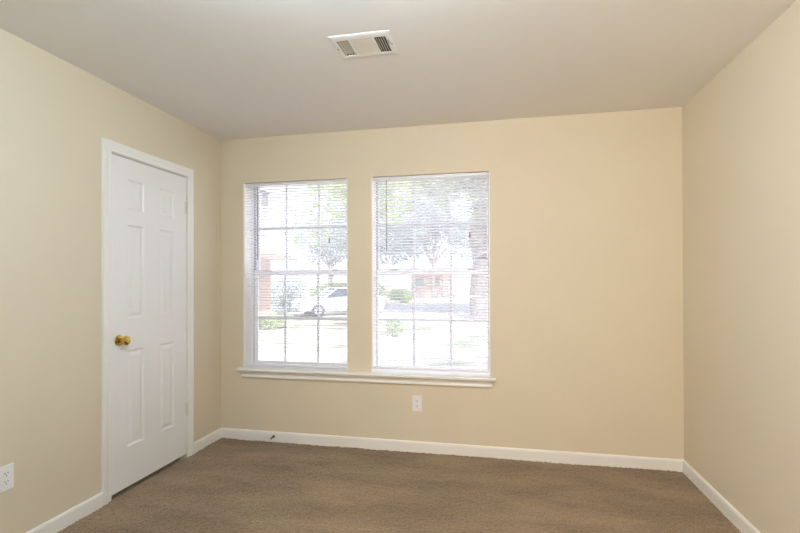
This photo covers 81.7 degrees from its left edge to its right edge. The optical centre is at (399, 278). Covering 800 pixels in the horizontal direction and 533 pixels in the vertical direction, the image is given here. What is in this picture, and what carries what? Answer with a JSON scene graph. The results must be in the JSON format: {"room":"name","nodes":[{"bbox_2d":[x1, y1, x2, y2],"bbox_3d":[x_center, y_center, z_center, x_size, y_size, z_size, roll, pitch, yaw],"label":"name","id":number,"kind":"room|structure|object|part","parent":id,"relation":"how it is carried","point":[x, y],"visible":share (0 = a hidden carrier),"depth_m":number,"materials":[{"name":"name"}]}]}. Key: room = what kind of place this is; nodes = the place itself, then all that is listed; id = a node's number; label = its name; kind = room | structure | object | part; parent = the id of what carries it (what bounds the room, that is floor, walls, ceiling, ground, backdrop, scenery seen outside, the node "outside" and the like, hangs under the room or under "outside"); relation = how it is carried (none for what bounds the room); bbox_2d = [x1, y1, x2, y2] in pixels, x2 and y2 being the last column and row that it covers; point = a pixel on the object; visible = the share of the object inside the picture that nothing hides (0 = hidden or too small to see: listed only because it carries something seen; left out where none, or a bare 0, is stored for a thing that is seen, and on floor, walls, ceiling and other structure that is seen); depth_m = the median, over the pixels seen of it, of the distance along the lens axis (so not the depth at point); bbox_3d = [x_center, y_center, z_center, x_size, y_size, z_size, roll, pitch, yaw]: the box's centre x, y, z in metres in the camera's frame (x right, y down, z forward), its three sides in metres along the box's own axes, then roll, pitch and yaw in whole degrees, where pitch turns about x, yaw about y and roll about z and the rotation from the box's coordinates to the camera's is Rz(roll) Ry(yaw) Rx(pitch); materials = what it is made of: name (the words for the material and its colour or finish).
{"room":"empty bedroom","nodes":[
{"label":"empty bedroom","id":0,"kind":"room"},
{"bbox_2d":[0,28,220,532],"bbox_3d":[-2.037,0.251,1.448,0.160,3.090,4.829,0,0,12],"label":"wall","id":1,"kind":"structure","parent":0,"point":[55,114],"depth_m":2.40,"materials":[{"name":"paint"}]},
{"bbox_2d":[0,462,13,492],"bbox_3d":[-1.808,0.918,2.125,0.008,0.117,0.072,0,0,12],"label":"wall outlet","id":2,"kind":"object","parent":1,"relation":"attached to","point":[7,471],"visible":1,"depth_m":2.13,"materials":[{"name":"white plastic"}]},
{"bbox_2d":[3,470,9,476],"bbox_3d":[-1.806,0.899,2.124,0.004,0.029,0.029,0,0,12],"label":"receptacle","id":3,"kind":"object","parent":2,"relation":"attached to","point":[6,473],"depth_m":2.12,"materials":[{"name":"white plastic"}]},
{"bbox_2d":[3,479,9,485],"bbox_3d":[-1.806,0.938,2.124,0.004,0.029,0.029,0,0,12],"label":"receptacle","id":4,"kind":"object","parent":2,"relation":"attached to","point":[6,482],"depth_m":2.12,"materials":[{"name":"white plastic"}]},
{"bbox_2d":[26,492,102,532],"bbox_3d":[-2.052,1.261,0.930,0.013,0.094,3.496,0,0,12],"label":"baseboard","id":5,"kind":"structure","parent":1,"relation":"attached to","point":[63,520],"depth_m":2.44,"materials":[{"name":"white paint"}]},
{"bbox_2d":[102,137,193,505],"bbox_3d":[-1.670,0.259,3.053,0.226,2.126,0.808,0,0,12],"label":"door","id":6,"kind":"structure","parent":1,"relation":"in","point":[148,200],"depth_m":2.97,"materials":[{"name":"white paint"}]},
{"bbox_3d":[-1.648,0.373,2.764,0.067,0.068,0.068,0,0,12],"label":"knob","id":7,"kind":"part","parent":6,"relation":"part of","materials":[{"name":"gold metal"}]},
{"bbox_2d":[194,428,220,453],"bbox_3d":[-1.496,1.272,3.605,0.013,0.094,0.352,0,0,12],"label":"baseboard","id":8,"kind":"structure","parent":1,"relation":"attached to","point":[214,436],"depth_m":3.59,"materials":[{"name":"white paint"}]},
{"bbox_2d":[0,0,795,139],"bbox_3d":[-0.264,-1.221,1.168,3.437,0.140,4.669,0,0,12],"label":"ceiling","id":9,"kind":"structure","parent":0,"point":[226,69],"depth_m":2.37,"materials":[{"name":"white paint"}]},
{"bbox_2d":[328,30,398,58],"bbox_3d":[-0.172,-1.202,2.275,0.300,0.151,0.220,0,0,12],"label":"ceiling vent","id":10,"kind":"object","parent":9,"relation":"in","point":[374,43],"visible":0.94,"depth_m":2.27,"materials":[{"name":"white metal"}]},
{"bbox_3d":[-0.283,-1.145,2.300,0.007,0.011,0.146,0,0,12],"label":"louver blade","id":11,"kind":"part","parent":10,"relation":"part of","materials":[{"name":"white metal"}]},
{"bbox_3d":[-0.269,-1.145,2.297,0.007,0.011,0.146,0,0,12],"label":"louver blade","id":12,"kind":"part","parent":10,"relation":"part of","materials":[{"name":"white metal"}]},
{"bbox_3d":[-0.255,-1.145,2.295,0.007,0.011,0.146,0,0,12],"label":"louver blade","id":13,"kind":"part","parent":10,"relation":"part of","materials":[{"name":"white metal"}]},
{"bbox_3d":[-0.183,-1.146,2.212,0.103,0.014,0.018,0,0,12],"label":"louver blade","id":14,"kind":"part","parent":10,"relation":"part of","materials":[{"name":"white metal"}]},
{"bbox_3d":[-0.180,-1.146,2.228,0.103,0.014,0.018,0,0,12],"label":"louver blade","id":15,"kind":"part","parent":10,"relation":"part of","materials":[{"name":"white metal"}]},
{"bbox_3d":[-0.177,-1.146,2.244,0.103,0.014,0.018,0,0,12],"label":"louver blade","id":16,"kind":"part","parent":10,"relation":"part of","materials":[{"name":"white metal"}]},
{"bbox_3d":[-0.173,-1.146,2.261,0.103,0.014,0.018,0,0,12],"label":"louver blade","id":17,"kind":"part","parent":10,"relation":"part of","materials":[{"name":"white metal"}]},
{"bbox_3d":[-0.170,-1.146,2.277,0.103,0.014,0.018,0,0,12],"label":"louver blade","id":18,"kind":"part","parent":10,"relation":"part of","materials":[{"name":"white metal"}]},
{"bbox_3d":[-0.167,-1.146,2.293,0.103,0.014,0.018,0,0,12],"label":"louver blade","id":19,"kind":"part","parent":10,"relation":"part of","materials":[{"name":"white metal"}]},
{"bbox_3d":[-0.163,-1.146,2.309,0.103,0.014,0.018,0,0,12],"label":"louver blade","id":20,"kind":"part","parent":10,"relation":"part of","materials":[{"name":"white metal"}]},
{"bbox_3d":[-0.160,-1.146,2.325,0.103,0.014,0.018,0,0,12],"label":"louver blade","id":21,"kind":"part","parent":10,"relation":"part of","materials":[{"name":"white metal"}]},
{"bbox_3d":[-0.157,-1.145,2.341,0.103,0.014,0.018,0,0,12],"label":"louver blade","id":22,"kind":"part","parent":10,"relation":"part of","materials":[{"name":"metal"}]},
{"bbox_2d":[57,438,740,532],"bbox_3d":[-0.257,1.290,1.156,3.437,0.015,4.669,0,0,12],"label":"floor","id":23,"kind":"structure","parent":0,"point":[229,485],"depth_m":2.73,"materials":[{"name":"brown carpet"}]},
{"bbox_2d":[221,107,683,459],"bbox_3d":[0.232,0.254,3.525,3.757,3.090,0.160,0,0,12],"label":"wall","id":24,"kind":"structure","parent":0,"point":[586,210],"depth_m":3.30,"materials":[{"name":"paint"}]},
{"bbox_2d":[243,183,347,370],"bbox_3d":[-0.818,-0.050,3.751,0.884,1.542,0.170,0,0,12],"label":"window","id":25,"kind":"structure","parent":24,"relation":"in","point":[247,325],"depth_m":3.81,"materials":[{"name":"white paint"}]},
{"bbox_3d":[-0.807,-0.050,3.802,0.884,1.542,0.066,0,0,12],"label":"frame","id":26,"kind":"part","parent":25,"relation":"part of","materials":[{"name":"white plastic"}]},
{"bbox_2d":[245,179,346,368],"bbox_3d":[-0.831,-0.031,3.689,0.868,1.476,0.040,0,0,12],"label":"window blind","id":27,"kind":"object","parent":25,"relation":"attached to","point":[336,181],"visible":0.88,"depth_m":3.70,"materials":[{"name":"white plastic"}]},
{"bbox_3d":[-1.147,-0.024,3.761,0.001,1.447,0.028,0,0,12],"label":"ladder cord","id":28,"kind":"part","parent":27,"relation":"part of","materials":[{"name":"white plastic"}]},
{"bbox_3d":[-0.832,-0.759,3.699,0.868,0.021,0.027,0,0,12],"label":"head rail","id":29,"kind":"part","parent":27,"relation":"part of","materials":[{"name":"white plastic"}]},
{"bbox_3d":[-0.829,-0.025,3.695,0.001,1.447,0.028,0,0,12],"label":"ladder cord","id":30,"kind":"part","parent":27,"relation":"part of","materials":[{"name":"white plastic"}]},
{"bbox_3d":[-0.827,0.699,3.692,0.868,0.016,0.026,0,0,12],"label":"rail","id":31,"kind":"part","parent":27,"relation":"part of","materials":[{"name":"white plastic"}]},
{"bbox_3d":[-0.801,0.325,3.788,0.838,0.767,0.023,0,0,12],"label":"sash","id":32,"kind":"part","parent":25,"relation":"part of","materials":[{"name":"white plastic"}]},
{"bbox_3d":[-0.798,-0.421,3.816,0.838,0.773,0.022,0,0,12],"label":"sash","id":33,"kind":"part","parent":25,"relation":"part of","materials":[{"name":"white plastic"}]},
{"bbox_2d":[236,365,495,387],"bbox_3d":[-0.294,0.759,3.576,2.035,0.083,0.164,0,0,12],"label":"window sill","id":34,"kind":"structure","parent":24,"relation":"attached to","point":[427,378],"depth_m":3.51,"materials":[{"name":"white paint"}]},
{"bbox_2d":[412,395,421,410],"bbox_3d":[0.130,0.937,3.457,0.072,0.117,0.008,0,0,12],"label":"wall outlet","id":35,"kind":"object","parent":24,"relation":"attached to","point":[416,400],"visible":1,"depth_m":3.46,"materials":[{"name":"white plastic"}]},
{"bbox_2d":[371,174,489,373],"bbox_3d":[0.237,-0.054,3.532,0.888,1.542,0.170,0,0,12],"label":"window","id":36,"kind":"structure","parent":24,"relation":"in","point":[375,352],"depth_m":3.56,"materials":[{"name":"white paint"}]},
{"bbox_2d":[373,172,488,372],"bbox_3d":[0.225,-0.039,3.470,0.872,1.468,0.040,0,0,12],"label":"window blind","id":37,"kind":"object","parent":36,"relation":"attached to","point":[477,174],"visible":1,"depth_m":3.47,"materials":[{"name":"white plastic"}]},
{"bbox_3d":[0.226,-0.033,3.476,0.001,1.439,0.028,0,0,12],"label":"ladder cord","id":38,"kind":"part","parent":37,"relation":"part of","materials":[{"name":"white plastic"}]},
{"bbox_3d":[0.224,-0.763,3.479,0.872,0.021,0.027,0,0,12],"label":"head rail","id":39,"kind":"part","parent":37,"relation":"part of","materials":[{"name":"white plastic"}]},
{"bbox_3d":[0.228,0.687,3.473,0.872,0.016,0.026,0,0,12],"label":"rail","id":40,"kind":"part","parent":37,"relation":"part of","materials":[{"name":"white plastic"}]},
{"bbox_3d":[0.514,-0.546,3.400,0.002,0.423,0.004,0,0,12],"label":"pull cord","id":41,"kind":"part","parent":37,"relation":"part of","materials":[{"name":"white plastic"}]},
{"bbox_3d":[0.545,-0.034,3.409,0.001,1.439,0.028,0,0,12],"label":"ladder cord","id":42,"kind":"part","parent":37,"relation":"part of","materials":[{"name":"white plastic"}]},
{"bbox_3d":[0.250,-0.425,3.598,0.862,0.773,0.022,0,0,12],"label":"sash","id":43,"kind":"part","parent":36,"relation":"part of","materials":[{"name":"white plastic"}]},
{"bbox_3d":[0.247,0.321,3.570,0.862,0.767,0.023,0,0,12],"label":"sash","id":44,"kind":"part","parent":36,"relation":"part of","materials":[{"name":"white plastic"}]},
{"bbox_2d":[221,428,682,471],"bbox_3d":[0.217,1.266,3.435,3.437,0.094,0.013,0,0,12],"label":"baseboard","id":45,"kind":"structure","parent":24,"relation":"attached to","point":[551,456],"depth_m":3.38,"materials":[{"name":"white paint"}]},
{"bbox_2d":[682,0,799,532],"bbox_3d":[1.485,0.237,0.716,0.160,3.090,4.829,0,0,12],"label":"wall","id":46,"kind":"structure","parent":0,"point":[741,130],"depth_m":2.31,"materials":[{"name":"paint"}]},
{"bbox_2d":[683,460,759,532],"bbox_3d":[1.418,1.251,0.801,0.013,0.094,4.656,0,0,12],"label":"baseboard","id":47,"kind":"structure","parent":46,"relation":"attached to","point":[738,520],"depth_m":2.57,"materials":[{"name":"white paint"}]},
{"label":"outside","id":48,"kind":"structure","parent":0,"visible":0},
{"bbox_2d":[260,287,486,367],"bbox_3d":[12.218,2.322,58.734,180.000,0.600,160.000,0,0,12],"label":"ground","id":49,"kind":"structure","parent":48,"point":[477,356],"depth_m":13.88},
{"bbox_2d":[260,313,283,329],"bbox_3d":[-4.990,1.611,16.968,1.652,0.668,1.089,0,0,12],"label":"shrub","id":50,"kind":"object","parent":49,"relation":"on","point":[264,321],"visible":0.46,"depth_m":16.74,"materials":[{"name":"green plant"}]},
{"bbox_2d":[259,191,297,315],"bbox_3d":[-10.088,-0.797,16.145,9.680,5.370,9.600,0,0,12],"label":"brick house","id":51,"kind":"structure","parent":49,"relation":"on","point":[273,256],"depth_m":18.74,"materials":[{"name":"red brick"}]},
{"bbox_2d":[260,193,267,204],"bbox_3d":[-5.566,-3.164,18.585,0.360,0.500,0.540,0,0,12],"label":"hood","id":52,"kind":"object","parent":51,"relation":"attached to","point":[260,193],"depth_m":18.42,"materials":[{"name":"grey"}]},
{"bbox_2d":[271,276,306,310],"bbox_3d":[-6.347,0.880,26.044,2.357,2.211,2.359,0,0,12],"label":"shrub","id":53,"kind":"object","parent":49,"relation":"on","point":[289,303],"visible":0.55,"depth_m":25.70,"materials":[{"name":"green plant"}]},
{"bbox_2d":[295,219,346,285],"bbox_3d":[-7.234,-2.140,49.778,9.769,8.553,6.395,0,0,-42],"label":"tree","id":54,"kind":"object","parent":49,"relation":"on","point":[307,250],"visible":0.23,"depth_m":48.78,"materials":[{"name":"green plant"}]},
{"bbox_2d":[292,287,383,316],"bbox_3d":[-3.173,1.195,24.041,4.510,1.420,1.740,0,0,-28],"label":"car","id":55,"kind":"object","parent":49,"relation":"on","point":[323,296],"visible":0.38,"depth_m":23.10,"materials":[{"name":"grey paint"}]},
{"bbox_2d":[309,282,389,296],"bbox_3d":[-4.315,1.113,39.205,7.176,1.937,2.249,0,0,12],"label":"shrub","id":56,"kind":"object","parent":49,"relation":"on","point":[332,283],"visible":0.18,"depth_m":39.05,"materials":[{"name":"green plant"}]},
{"bbox_2d":[279,179,423,246],"bbox_3d":[-1.300,-0.963,13.303,4.052,5.823,3.552,0,0,12],"label":"tree","id":57,"kind":"object","parent":49,"relation":"on","point":[407,179],"visible":0.18,"depth_m":12.77,"materials":[{"name":"green plant"}]},
{"bbox_2d":[317,193,418,265],"bbox_3d":[-2.051,-2.122,29.115,6.991,8.293,6.554,0,0,12],"label":"tree","id":58,"kind":"object","parent":49,"relation":"on","point":[341,193],"visible":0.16,"depth_m":28.12,"materials":[{"name":"green plant"}]},
{"bbox_2d":[385,321,404,336],"bbox_3d":[-0.149,1.550,14.524,0.628,0.730,0.666,0,0,12],"label":"shrub","id":59,"kind":"object","parent":49,"relation":"on","point":[396,327],"visible":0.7,"depth_m":14.44,"materials":[{"name":"green plant"}]},
{"bbox_2d":[388,288,412,302],"bbox_3d":[0.139,1.384,35.932,2.173,1.267,1.956,0,0,12],"label":"shrub","id":60,"kind":"object","parent":49,"relation":"on","point":[394,288],"visible":0.57,"depth_m":35.46,"materials":[{"name":"green plant"}]},
{"bbox_2d":[409,258,449,296],"bbox_3d":[3.793,-0.174,54.367,4.300,4.400,9.200,0,0,12],"label":"house","id":61,"kind":"structure","parent":49,"relation":"on","point":[416,258],"depth_m":50.63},
{"bbox_3d":[2.188,0.463,50.562,0.940,1.040,0.040,0,0,12],"label":"pane","id":62,"kind":"part","parent":61,"relation":"part of","materials":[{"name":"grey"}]},
{"bbox_2d":[389,189,472,298],"bbox_3d":[3.779,-3.531,43.420,10.484,11.212,8.675,0,0,12],"label":"tree","id":63,"kind":"object","parent":49,"relation":"on","point":[430,189],"visible":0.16,"depth_m":42.43,"materials":[{"name":"green plant"}]},
{"bbox_2d":[380,176,486,319],"bbox_3d":[3.907,-3.239,21.198,9.676,10.419,10.102,0,0,25],"label":"tree","id":64,"kind":"object","parent":49,"relation":"on","point":[479,300],"visible":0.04,"depth_m":19.79,"materials":[{"name":"green plant"}]},
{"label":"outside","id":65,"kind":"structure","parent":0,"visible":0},
{"bbox_2d":[271,303,469,311],"bbox_3d":[5.958,1.890,28.629,180.000,0.020,7.500,0,0,12],"label":"road","id":66,"kind":"structure","parent":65,"point":[408,309],"depth_m":28.70,"materials":[{"name":"grey asphalt"}]}
]}

